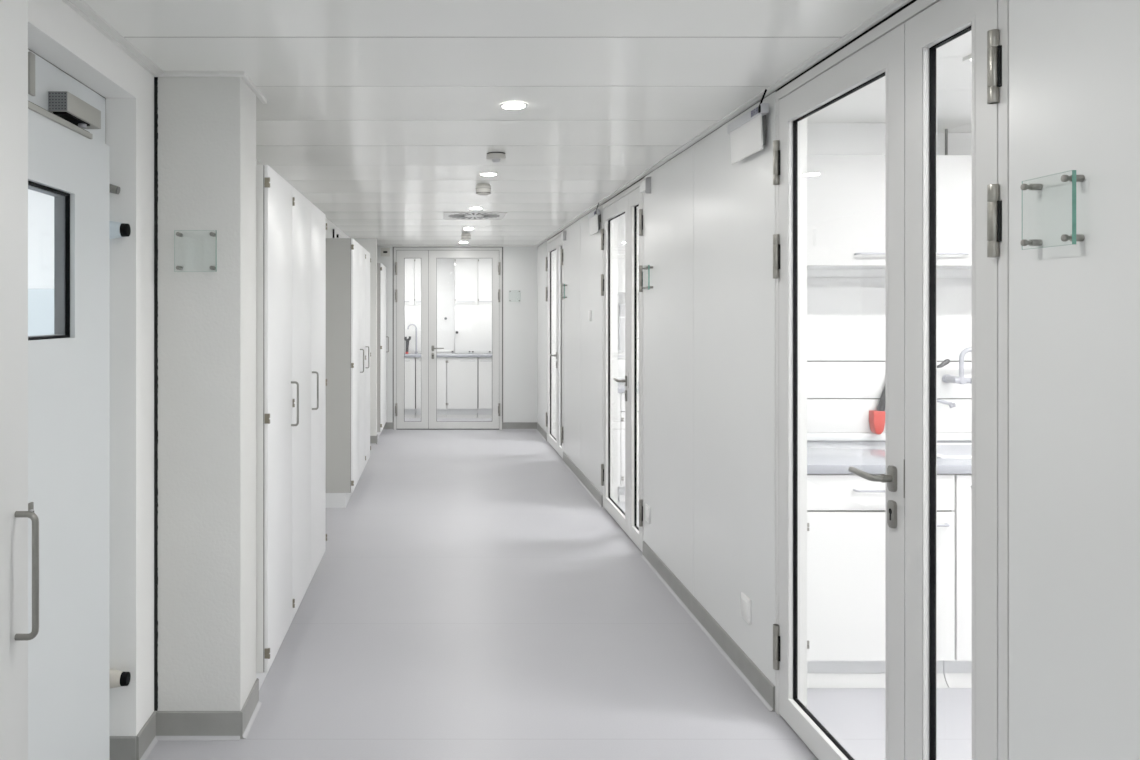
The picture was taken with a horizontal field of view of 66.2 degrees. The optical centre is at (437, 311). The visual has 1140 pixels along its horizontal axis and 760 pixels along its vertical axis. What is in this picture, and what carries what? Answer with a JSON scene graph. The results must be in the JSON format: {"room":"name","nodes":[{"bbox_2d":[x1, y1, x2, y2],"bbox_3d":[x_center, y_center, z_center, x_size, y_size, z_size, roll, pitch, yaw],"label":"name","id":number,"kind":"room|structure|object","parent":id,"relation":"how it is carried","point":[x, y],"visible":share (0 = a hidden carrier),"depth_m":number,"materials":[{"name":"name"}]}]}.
{"room":"laboratory corridor","nodes":[
{"label":"laboratory corridor","id":0,"kind":"room"},
{"bbox_2d":[28,189,53,288],"bbox_3d":[-2.700,0.230,2.450,3.000,2.540,4.900,0,0,0],"label":"wall","id":1,"kind":"structure","parent":0,"point":[40,205],"depth_m":4.80,"materials":[{"name":"paint"}]},
{"bbox_2d":[28,0,349,735],"bbox_3d":[-1.100,0.315,3.225,0.200,2.370,15.650,0,0,0],"label":"wall","id":2,"kind":"structure","parent":0,"point":[57,33],"depth_m":2.85,"materials":[{"name":"white paint"}]},
{"bbox_2d":[28,49,108,759],"bbox_3d":[-1.123,0.396,2.300,0.155,2.210,1.100,0,0,0],"label":"door","id":3,"kind":"structure","parent":2,"relation":"in","point":[68,150],"depth_m":2.50,"materials":[{"name":"white paint"}]},
{"bbox_2d":[109,183,119,193],"bbox_3d":[-1.072,-0.406,2.813,0.063,0.042,0.031,0,0,0],"label":"metal catch","id":4,"kind":"object","parent":3,"relation":"attached to","point":[114,189],"visible":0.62,"depth_m":2.80,"materials":[{"name":"metal"}]},
{"bbox_2d":[109,668,130,688],"bbox_3d":[-1.056,1.200,2.813,0.088,0.070,0.070,0,0,0],"label":"door stop","id":5,"kind":"object","parent":3,"relation":"attached to","point":[117,678],"visible":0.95,"depth_m":2.79,"materials":[{"name":"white plastic"}]},
{"bbox_2d":[109,221,130,238],"bbox_3d":[-1.056,-0.268,2.813,0.088,0.070,0.070,0,0,0],"label":"door stop","id":6,"kind":"object","parent":3,"relation":"attached to","point":[116,229],"visible":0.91,"depth_m":2.79,"materials":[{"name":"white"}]},
{"bbox_2d":[154,77,157,710],"bbox_3d":[-0.993,0.288,3.034,0.014,2.233,0.010,0,0,0],"label":"trim","id":7,"kind":"structure","parent":2,"relation":"attached to","point":[155,78],"depth_m":3.03,"materials":[{"name":"grey metal"}]},
{"bbox_2d":[62,0,266,103],"bbox_3d":[-0.841,-0.836,-0.590,0.326,0.016,8.020,0,0,0],"label":"trim","id":8,"kind":"structure","parent":2,"relation":"attached to","point":[79,6],"depth_m":2.79,"materials":[{"name":"white metal"}]},
{"bbox_2d":[109,434,378,759],"bbox_3d":[-0.887,1.452,2.640,0.425,0.095,14.480,0,0,0],"label":"baseboard","id":9,"kind":"structure","parent":2,"relation":"attached to","point":[161,725],"depth_m":3.02,"materials":[{"name":"plastic"}]},
{"bbox_2d":[333,229,343,237],"bbox_3d":[-0.985,-0.644,8.887,0.030,0.288,1.465,0,0,0],"label":"hatch","id":10,"kind":"object","parent":2,"relation":"attached to","point":[336,234],"visible":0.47,"depth_m":8.36,"materials":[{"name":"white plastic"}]},
{"bbox_2d":[158,77,255,710],"bbox_3d":[-0.842,0.330,3.160,0.294,2.340,0.260,0,0,0],"label":"pillar","id":11,"kind":"structure","parent":0,"point":[207,125],"depth_m":3.03,"materials":[{"name":"white paint"}]},
{"bbox_2d":[174,230,216,271],"bbox_3d":[-0.847,-0.213,3.011,0.145,0.145,0.038,0,0,0],"label":"door sign","id":12,"kind":"object","parent":11,"relation":"attached to","point":[179,234],"visible":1,"depth_m":3.01,"materials":[{"name":"glass"}]},
{"bbox_2d":[353,238,376,435],"bbox_3d":[-0.849,0.330,9.822,0.298,2.340,0.125,0,0,0],"label":"pillar","id":13,"kind":"structure","parent":0,"point":[370,244],"depth_m":9.76,"materials":[{"name":"white paint"}]},
{"bbox_2d":[377,246,536,421],"bbox_3d":[0.150,0.280,11.910,5.100,2.440,1.900,0,0,0],"label":"wall","id":14,"kind":"structure","parent":0,"point":[519,263],"depth_m":10.96,"materials":[{"name":"white paint"}]},
{"bbox_2d":[381,248,389,255],"bbox_3d":[-0.670,-0.762,10.944,0.120,0.110,0.033,0,0,0],"label":"wall sensor","id":15,"kind":"object","parent":14,"relation":"attached to","point":[384,251],"visible":1,"depth_m":10.93,"materials":[{"name":"plastic"}]},
{"bbox_2d":[394,247,501,429],"bbox_3d":[0.126,0.328,10.981,1.386,2.344,0.176,0,0,0],"label":"door","id":16,"kind":"structure","parent":14,"relation":"in","point":[428,255],"depth_m":10.96,"materials":[{"name":"white paint"}]},
{"bbox_2d":[393,247,502,429],"bbox_3d":[0.126,0.346,10.962,1.410,2.368,0.008,0,0,0],"label":"trim","id":17,"kind":"structure","parent":14,"relation":"attached to","point":[393,247],"depth_m":10.96,"materials":[{"name":"grey metal"}]},
{"bbox_2d":[383,246,535,246],"bbox_3d":[0.275,-0.838,10.955,1.950,0.011,0.010,0,0,0],"label":"trim","id":18,"kind":"structure","parent":14,"relation":"attached to","point":[383,246],"depth_m":10.95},
{"bbox_2d":[383,422,536,429],"bbox_3d":[0.282,1.452,10.950,1.965,0.095,0.020,0,0,0],"label":"baseboard","id":19,"kind":"structure","parent":14,"relation":"attached to","point":[388,425],"depth_m":10.95,"materials":[{"name":"plastic"}]},
{"bbox_2d":[83,0,971,245],"bbox_3d":[1.550,-0.870,3.118,5.700,0.060,15.864,0,0,0],"label":"ceiling","id":20,"kind":"structure","parent":0,"point":[386,116],"depth_m":3.20,"materials":[{"name":"paint"}]},
{"bbox_2d":[461,233,470,239],"bbox_3d":[0.298,-0.804,9.150,0.102,0.072,0.102,0,0,0],"label":"smoke detector","id":21,"kind":"object","parent":20,"relation":"attached to","point":[465,236],"visible":1,"depth_m":9.11,"materials":[{"name":"plastic"}]},
{"bbox_2d":[443,212,507,219],"bbox_3d":[0.315,-0.839,7.500,0.540,0.010,0.540,0,0,0],"label":"ceiling vent","id":22,"kind":"object","parent":20,"relation":"in","point":[446,215],"visible":1,"depth_m":7.46,"materials":[{"name":"white plastic"}]},
{"bbox_2d":[476,183,490,195],"bbox_3d":[0.298,-0.804,5.660,0.102,0.072,0.102,0,0,0],"label":"smoke detector","id":23,"kind":"object","parent":20,"relation":"attached to","point":[483,189],"visible":1,"depth_m":5.62,"materials":[{"name":"plastic"}]},
{"bbox_2d":[479,172,497,175],"bbox_3d":[0.308,-0.838,5.235,0.114,0.006,0.114,0,0,0],"label":"recessed light","id":24,"kind":"object","parent":20,"relation":"in","point":[485,173],"visible":1,"depth_m":5.22,"materials":[{"name":"white plastic"}]},
{"bbox_2d":[486,152,505,162],"bbox_3d":[0.308,-0.815,4.560,0.104,0.050,0.104,0,0,0],"label":"detector","id":25,"kind":"object","parent":20,"relation":"attached to","point":[495,157],"visible":1,"depth_m":4.53,"materials":[{"name":"plastic"}]},
{"bbox_2d":[500,102,527,108],"bbox_3d":[0.308,-0.838,3.498,0.114,0.006,0.114,0,0,0],"label":"recessed light","id":26,"kind":"object","parent":20,"relation":"in","point":[508,105],"visible":1,"depth_m":3.48,"materials":[{"name":"white plastic"}]},
{"bbox_2d":[503,104,524,108],"bbox_3d":[0.308,-0.838,3.498,0.091,0.005,0.091,0,0,0],"label":"diffuser","id":27,"kind":"object","parent":26,"relation":"attached to","point":[505,106],"depth_m":3.50,"materials":[{"name":"white plastic"}]},
{"bbox_2d":[588,203,600,235],"bbox_3d":[1.240,-0.730,6.799,0.049,0.220,0.402,0,0,0],"label":"sign panel","id":28,"kind":"object","parent":20,"relation":"hanging from","point":[594,218],"visible":1,"depth_m":6.72,"materials":[{"name":"white plastic"}]},
{"bbox_2d":[727,89,768,163],"bbox_3d":[1.240,-0.730,3.430,0.049,0.220,0.400,0,0,0],"label":"sign panel","id":29,"kind":"object","parent":20,"relation":"hanging from","point":[747,132],"visible":1,"depth_m":3.39,"materials":[{"name":"white plastic"}]},
{"bbox_2d":[945,129,947,154],"bbox_3d":[2.335,-0.758,3.950,0.012,0.164,0.012,0,0,0],"label":"vertical pipe","id":30,"kind":"object","parent":20,"relation":"attached to","point":[946,130],"visible":0.66,"depth_m":3.94,"materials":[{"name":"grey metal"}]},
{"bbox_2d":[963,54,971,61],"bbox_3d":[2.525,-0.836,2.776,1.580,0.015,0.133,0,0,0],"label":"recessed light","id":31,"kind":"object","parent":20,"relation":"in","point":[968,58],"visible":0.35,"depth_m":2.82,"materials":[{"name":"white"}]},
{"bbox_2d":[146,413,971,759],"bbox_3d":[0.200,1.550,4.350,8.800,0.100,18.100,0,0,0],"label":"floor","id":32,"kind":"structure","parent":0,"point":[469,598],"depth_m":3.85,"materials":[{"name":"grey plastic"}]},
{"bbox_2d":[0,0,38,759],"bbox_3d":[-0.807,0.468,0.804,0.379,2.065,1.136,0,0,0],"label":"door","id":33,"kind":"structure","parent":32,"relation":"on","point":[14,513],"depth_m":1.33,"materials":[{"name":"laminate"}]},
{"bbox_2d":[28,289,53,335],"bbox_3d":[-2.350,0.690,4.593,2.200,1.620,0.393,0,0,0],"label":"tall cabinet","id":34,"kind":"object","parent":32,"relation":"on","point":[40,301],"visible":0.02,"depth_m":4.40,"materials":[{"name":"white"}]},
{"bbox_2d":[256,165,298,689],"bbox_3d":[-0.807,0.468,3.579,0.379,2.065,0.568,0,0,0],"label":"tall cabinet","id":35,"kind":"object","parent":32,"relation":"on","point":[274,194],"visible":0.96,"depth_m":3.43,"materials":[{"name":"white laminate"}]},
{"bbox_2d":[293,187,326,617],"bbox_3d":[-0.807,0.468,4.434,0.379,2.065,1.143,0,0,0],"label":"tall cabinet","id":36,"kind":"object","parent":32,"relation":"on","point":[309,222],"visible":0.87,"depth_m":4.37,"materials":[{"name":"white laminate"}]},
{"bbox_2d":[326,238,365,507],"bbox_3d":[-0.807,0.468,7.145,0.379,2.065,1.140,0,0,0],"label":"tall cabinet","id":37,"kind":"object","parent":32,"relation":"on","point":[345,257],"visible":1,"depth_m":6.58,"materials":[{"name":"white laminate"}]},
{"bbox_2d":[365,249,370,465],"bbox_3d":[-0.807,0.468,8.000,0.379,2.065,0.572,0,0,0],"label":"tall cabinet","id":38,"kind":"object","parent":32,"relation":"on","point":[368,259],"visible":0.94,"depth_m":7.97,"materials":[{"name":"white laminate"}]},
{"bbox_2d":[377,263,388,437],"bbox_3d":[-0.807,0.468,10.400,0.379,2.065,1.000,0,0,0],"label":"tall cabinet","id":39,"kind":"object","parent":32,"relation":"on","point":[381,269],"visible":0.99,"depth_m":9.94,"materials":[{"name":"white laminate"}]},
{"bbox_2d":[405,357,415,417],"bbox_3d":[-0.622,1.069,12.384,0.597,0.862,0.632,0,0,0],"label":"base cabinet","id":40,"kind":"object","parent":32,"relation":"on","point":[409,361],"visible":0.23,"depth_m":12.10,"materials":[{"name":"laminate"}]},
{"bbox_2d":[416,357,446,417],"bbox_3d":[-0.092,1.069,12.384,0.438,0.862,0.632,0,0,0],"label":"base cabinet","id":41,"kind":"object","parent":32,"relation":"on","point":[441,361],"visible":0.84,"depth_m":12.10,"materials":[{"name":"laminate"}]},
{"bbox_2d":[415,359,415,408],"bbox_3d":[0.123,1.010,12.116,0.892,0.701,0.008,0,0,0],"label":"strip","id":42,"kind":"object","parent":41,"relation":"attached to","point":[415,359],"visible":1,"depth_m":12.11,"materials":[{"name":"grey metal"}]},
{"bbox_2d":[405,353,491,356],"bbox_3d":[0.100,0.619,12.422,3.400,0.038,0.674,0,0,0],"label":"countertop","id":43,"kind":"structure","parent":41,"relation":"on","point":[408,354],"depth_m":12.08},
{"bbox_2d":[405,336,410,353],"bbox_3d":[-0.437,0.474,12.360,0.108,0.252,0.060,0,0,0],"label":"sprayer","id":44,"kind":"object","parent":43,"relation":"on","point":[409,338],"visible":0.97,"depth_m":12.34,"materials":[{"name":"black plastic"}]},
{"bbox_2d":[407,324,417,353],"bbox_3d":[-0.364,0.386,12.347,0.154,0.429,0.077,0,0,0],"label":"tap","id":45,"kind":"object","parent":43,"relation":"on","point":[416,352],"visible":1,"depth_m":12.35,"materials":[{"name":"grey metal"}]},
{"bbox_2d":[405,305,420,352],"bbox_3d":[-0.525,0.250,12.620,0.850,0.696,0.229,0,0,0],"label":"panel","id":46,"kind":"object","parent":43,"relation":"on","point":[412,312],"visible":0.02,"depth_m":12.50,"materials":[{"name":"laminate"}]},
{"bbox_2d":[405,258,414,304],"bbox_3d":[-0.649,-0.450,12.613,0.606,0.700,0.290,0,0,0],"label":"upper cabinet","id":47,"kind":"object","parent":46,"relation":"on","point":[409,262],"visible":0.34,"depth_m":12.50,"materials":[{"name":"laminate"}]},
{"bbox_2d":[414,258,420,304],"bbox_3d":[-0.223,-0.450,12.613,0.244,0.700,0.290,0,0,0],"label":"upper cabinet","id":48,"kind":"object","parent":46,"relation":"on","point":[417,299],"visible":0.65,"depth_m":12.50,"materials":[{"name":"laminate"}]},
{"bbox_2d":[437,350,454,352],"bbox_3d":[0.100,0.585,12.744,3.400,0.030,0.032,0,0,0],"label":"countertop","id":49,"kind":"structure","parent":43,"relation":"on","point":[438,351],"depth_m":12.73,"materials":[{"name":"laminate"}]},
{"bbox_2d":[455,305,491,352],"bbox_3d":[0.672,0.250,12.616,0.855,0.696,0.237,0,0,0],"label":"panel","id":50,"kind":"object","parent":43,"relation":"on","point":[473,323],"visible":0.68,"depth_m":12.50,"materials":[{"name":"laminate"}]},
{"bbox_2d":[455,258,477,304],"bbox_3d":[0.411,-0.450,12.613,0.336,0.700,0.290,0,0,0],"label":"upper cabinet","id":51,"kind":"object","parent":50,"relation":"on","point":[466,269],"visible":0.9,"depth_m":12.50,"materials":[{"name":"laminate"}]},
{"bbox_2d":[478,258,491,304],"bbox_3d":[0.840,-0.450,12.613,0.519,0.700,0.290,0,0,0],"label":"upper cabinet","id":52,"kind":"object","parent":50,"relation":"on","point":[484,264],"visible":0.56,"depth_m":12.50,"materials":[{"name":"laminate"}]},
{"bbox_2d":[447,357,476,417],"bbox_3d":[0.341,1.069,12.384,0.432,0.862,0.632,0,0,0],"label":"base cabinet","id":53,"kind":"object","parent":32,"relation":"on","point":[461,371],"visible":0.98,"depth_m":12.10,"materials":[{"name":"laminate"}]},
{"bbox_2d":[477,357,491,417],"bbox_3d":[0.869,1.069,12.384,0.599,0.862,0.632,0,0,0],"label":"base cabinet","id":54,"kind":"object","parent":32,"relation":"on","point":[484,364],"visible":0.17,"depth_m":12.10,"materials":[{"name":"laminate"}]},
{"bbox_2d":[618,393,638,501],"bbox_3d":[1.706,1.069,7.045,0.661,0.862,0.632,0,0,0],"label":"base cabinet","id":55,"kind":"object","parent":32,"relation":"on","point":[621,490],"depth_m":6.76,"materials":[{"name":"laminate"}]},
{"bbox_2d":[618,382,638,392],"bbox_3d":[2.038,0.618,7.077,1.325,0.036,0.656,0,0,0],"label":"countertop","id":56,"kind":"structure","parent":55,"relation":"on","point":[621,386],"depth_m":6.83,"materials":[{"name":"white"}]},
{"bbox_2d":[807,474,954,687],"bbox_3d":[1.737,1.069,3.669,0.598,0.862,0.632,0,0,0],"label":"base cabinet","id":57,"kind":"object","parent":32,"relation":"on","point":[846,512],"visible":0.48,"depth_m":3.38,"materials":[{"name":"laminate"}]},
{"bbox_2d":[807,441,971,473],"bbox_3d":[2.038,0.618,3.701,1.325,0.036,0.656,0,0,0],"label":"countertop","id":58,"kind":"structure","parent":57,"relation":"on","point":[823,457],"depth_m":3.50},
{"bbox_2d":[807,433,971,440],"bbox_3d":[2.038,0.583,4.020,1.325,0.035,0.020,0,0,0],"label":"backsplash","id":59,"kind":"structure","parent":58,"relation":"on","point":[810,436],"depth_m":4.01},
{"bbox_2d":[937,443,971,457],"bbox_3d":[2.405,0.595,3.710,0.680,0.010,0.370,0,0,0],"label":"sink basin","id":60,"kind":"object","parent":58,"relation":"in","point":[944,450],"visible":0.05,"depth_m":3.71,"materials":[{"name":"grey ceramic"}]},
{"bbox_2d":[943,474,971,687],"bbox_3d":[2.344,1.069,3.669,0.608,0.862,0.632,0,0,0],"label":"base cabinet","id":61,"kind":"object","parent":32,"relation":"on","point":[957,673],"visible":0.08,"depth_m":3.38,"materials":[{"name":"laminate"}]},
{"bbox_2d":[618,133,971,432],"bbox_3d":[2.887,0.330,5.300,3.026,2.340,11.400,0,0,0],"label":"wall","id":62,"kind":"structure","parent":0,"point":[958,143],"depth_m":4.03,"materials":[{"name":"paint"}]},
{"bbox_2d":[618,255,638,292],"bbox_3d":[1.707,-0.315,7.224,0.656,0.310,0.362,0,0,0],"label":"upper cabinet","id":63,"kind":"object","parent":62,"relation":"attached to","point":[621,258],"visible":0.02,"depth_m":7.08,"materials":[{"name":"laminate"}]},
{"bbox_2d":[618,293,638,376],"bbox_3d":[2.038,0.202,7.396,1.324,0.723,0.020,0,0,0],"label":"panel","id":64,"kind":"object","parent":62,"relation":"attached to","point":[621,296],"visible":0.02,"depth_m":7.39,"materials":[{"name":"laminate"}]},
{"bbox_2d":[618,304,624,350],"bbox_3d":[1.576,0.134,7.367,0.060,0.408,0.054,0,0,0],"label":"wall dispenser","id":65,"kind":"object","parent":64,"relation":"attached to","point":[621,318],"visible":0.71,"depth_m":7.34,"materials":[{"name":"grey plastic"}]},
{"bbox_2d":[807,155,884,268],"bbox_3d":[1.707,-0.438,3.848,0.656,0.475,0.362,0,0,0],"label":"upper cabinet","id":66,"kind":"object","parent":62,"relation":"attached to","point":[846,193],"visible":0.4,"depth_m":3.70,"materials":[{"name":"laminate"}]},
{"bbox_2d":[807,123,884,154],"bbox_3d":[1.688,-0.759,3.925,0.624,0.162,0.210,0,0,0],"label":"bulkhead","id":67,"kind":"object","parent":62,"relation":"attached to","point":[822,138],"depth_m":3.82,"materials":[{"name":"paint"}]},
{"bbox_2d":[807,278,971,431],"bbox_3d":[2.038,0.202,4.020,1.324,0.723,0.020,0,0,0],"label":"backsplash","id":68,"kind":"structure","parent":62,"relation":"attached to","point":[846,316],"depth_m":4.02,"materials":[{"name":"tile"}]},
{"bbox_2d":[869,410,884,434],"bbox_3d":[2.038,0.512,3.993,0.055,0.108,0.050,0,0,0],"label":"holster","id":69,"kind":"object","parent":68,"relation":"attached to","point":[876,418],"visible":0.94,"depth_m":3.97,"materials":[{"name":"plastic"}]},
{"bbox_2d":[877,386,884,410],"bbox_3d":[2.079,0.381,3.986,0.094,0.223,0.034,0,0,5],"label":"tool","id":70,"kind":"object","parent":69,"relation":"in","point":[881,405],"visible":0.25,"depth_m":3.98,"materials":[{"name":"black plastic"}]},
{"bbox_2d":[937,359,949,367],"bbox_3d":[2.265,0.245,3.970,0.178,0.059,0.024,0,0,16],"label":"black hand spray","id":71,"kind":"object","parent":68,"relation":"attached to","point":[945,362],"visible":0.42,"depth_m":3.94,"materials":[{"name":"plastic"}]},
{"bbox_2d":[937,399,955,407],"bbox_3d":[2.288,0.410,3.959,0.052,0.056,0.162,0,0,-41],"label":"spout","id":72,"kind":"object","parent":68,"relation":"attached to","point":[951,405],"visible":0.51,"depth_m":3.92,"materials":[{"name":"grey metal"}]},
{"bbox_2d":[942,347,971,383],"bbox_3d":[2.448,0.247,3.931,0.230,0.174,0.157,0,0,0],"label":"tap","id":73,"kind":"object","parent":68,"relation":"attached to","point":[946,378],"visible":0.56,"depth_m":3.88,"materials":[{"name":"grey metal"}]},
{"bbox_2d":[881,155,971,268],"bbox_3d":[2.350,-0.438,3.848,0.618,0.475,0.362,0,0,0],"label":"upper cabinet","id":74,"kind":"object","parent":62,"relation":"attached to","point":[954,172],"visible":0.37,"depth_m":3.70,"materials":[{"name":"laminate"}]},
{"bbox_2d":[537,0,1139,759],"bbox_3d":[1.319,0.330,3.205,0.109,2.340,15.610,0,0,0],"label":"wall","id":75,"kind":"structure","parent":0,"point":[1074,65],"depth_m":1.85,"materials":[{"name":"white paint"}]},
{"bbox_2d":[546,230,563,457],"bbox_3d":[1.286,0.328,9.320,0.176,2.344,1.320,0,0,0],"label":"door","id":76,"kind":"structure","parent":75,"relation":"in","point":[554,259],"depth_m":9.44,"materials":[{"name":"white paint"}]},
{"bbox_2d":[561,231,565,240],"bbox_3d":[1.249,-0.753,8.579,0.032,0.097,0.183,0,0,0],"label":"cable box","id":77,"kind":"object","parent":75,"relation":"attached to","point":[563,235],"visible":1,"depth_m":8.49,"materials":[{"name":"white plastic"}]},
{"bbox_2d":[588,311,591,320],"bbox_3d":[1.259,0.032,7.130,0.012,0.088,0.100,0,0,0],"label":"light switch","id":78,"kind":"object","parent":75,"relation":"attached to","point":[589,312],"visible":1,"depth_m":7.10,"materials":[{"name":"white plastic"}]},
{"bbox_2d":[601,176,644,551],"bbox_3d":[1.286,0.328,5.944,0.176,2.344,1.320,0,0,0],"label":"door","id":79,"kind":"structure","parent":75,"relation":"in","point":[626,202],"depth_m":5.80,"materials":[{"name":"white paint"}]},
{"bbox_2d":[640,177,650,192],"bbox_3d":[1.249,-0.753,5.199,0.032,0.097,0.183,0,0,0],"label":"cable box","id":80,"kind":"object","parent":75,"relation":"attached to","point":[645,186],"visible":1,"depth_m":5.11,"materials":[{"name":"white plastic"}]},
{"bbox_2d":[641,265,652,289],"bbox_3d":[1.246,-0.204,5.123,0.038,0.145,0.145,0,0,0],"label":"door sign","id":81,"kind":"object","parent":75,"relation":"attached to","point":[648,267],"visible":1,"depth_m":5.06,"materials":[{"name":"glass"}]},
{"bbox_2d":[645,504,649,523],"bbox_3d":[1.259,1.211,5.166,0.012,0.100,0.090,0,0,0],"label":"wall socket","id":82,"kind":"object","parent":75,"relation":"attached to","point":[647,507],"visible":1,"depth_m":5.15,"materials":[{"name":"white plastic"}]},
{"bbox_2d":[536,423,774,711],"bbox_3d":[1.255,1.452,3.180,0.020,0.095,15.560,0,0,0],"label":"baseboard","id":83,"kind":"structure","parent":75,"relation":"attached to","point":[763,688],"depth_m":4.06,"materials":[{"name":"plastic"}]},
{"bbox_2d":[535,0,911,246],"bbox_3d":[1.252,-0.839,3.180,0.034,0.011,15.560,0,0,0],"label":"trim","id":84,"kind":"structure","parent":75,"relation":"attached to","point":[894,6],"depth_m":3.16,"materials":[{"name":"white metal"}]},
{"bbox_2d":[741,592,750,624],"bbox_3d":[1.259,1.212,3.520,0.012,0.100,0.098,0,0,0],"label":"wall socket","id":85,"kind":"object","parent":75,"relation":"attached to","point":[745,601],"visible":1,"depth_m":3.50,"materials":[{"name":"white plastic"}]},
{"bbox_2d":[773,0,1008,759],"bbox_3d":[1.286,0.328,2.568,0.176,2.344,1.320,0,0,0],"label":"door","id":86,"kind":"structure","parent":75,"relation":"in","point":[902,47],"depth_m":2.29,"materials":[{"name":"white paint"}]},
{"bbox_2d":[1020,170,1084,249],"bbox_3d":[1.246,-0.204,1.747,0.038,0.145,0.145,0,0,0],"label":"door sign","id":87,"kind":"object","parent":75,"relation":"attached to","point":[1073,178],"visible":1,"depth_m":1.68,"materials":[{"name":"glass"}]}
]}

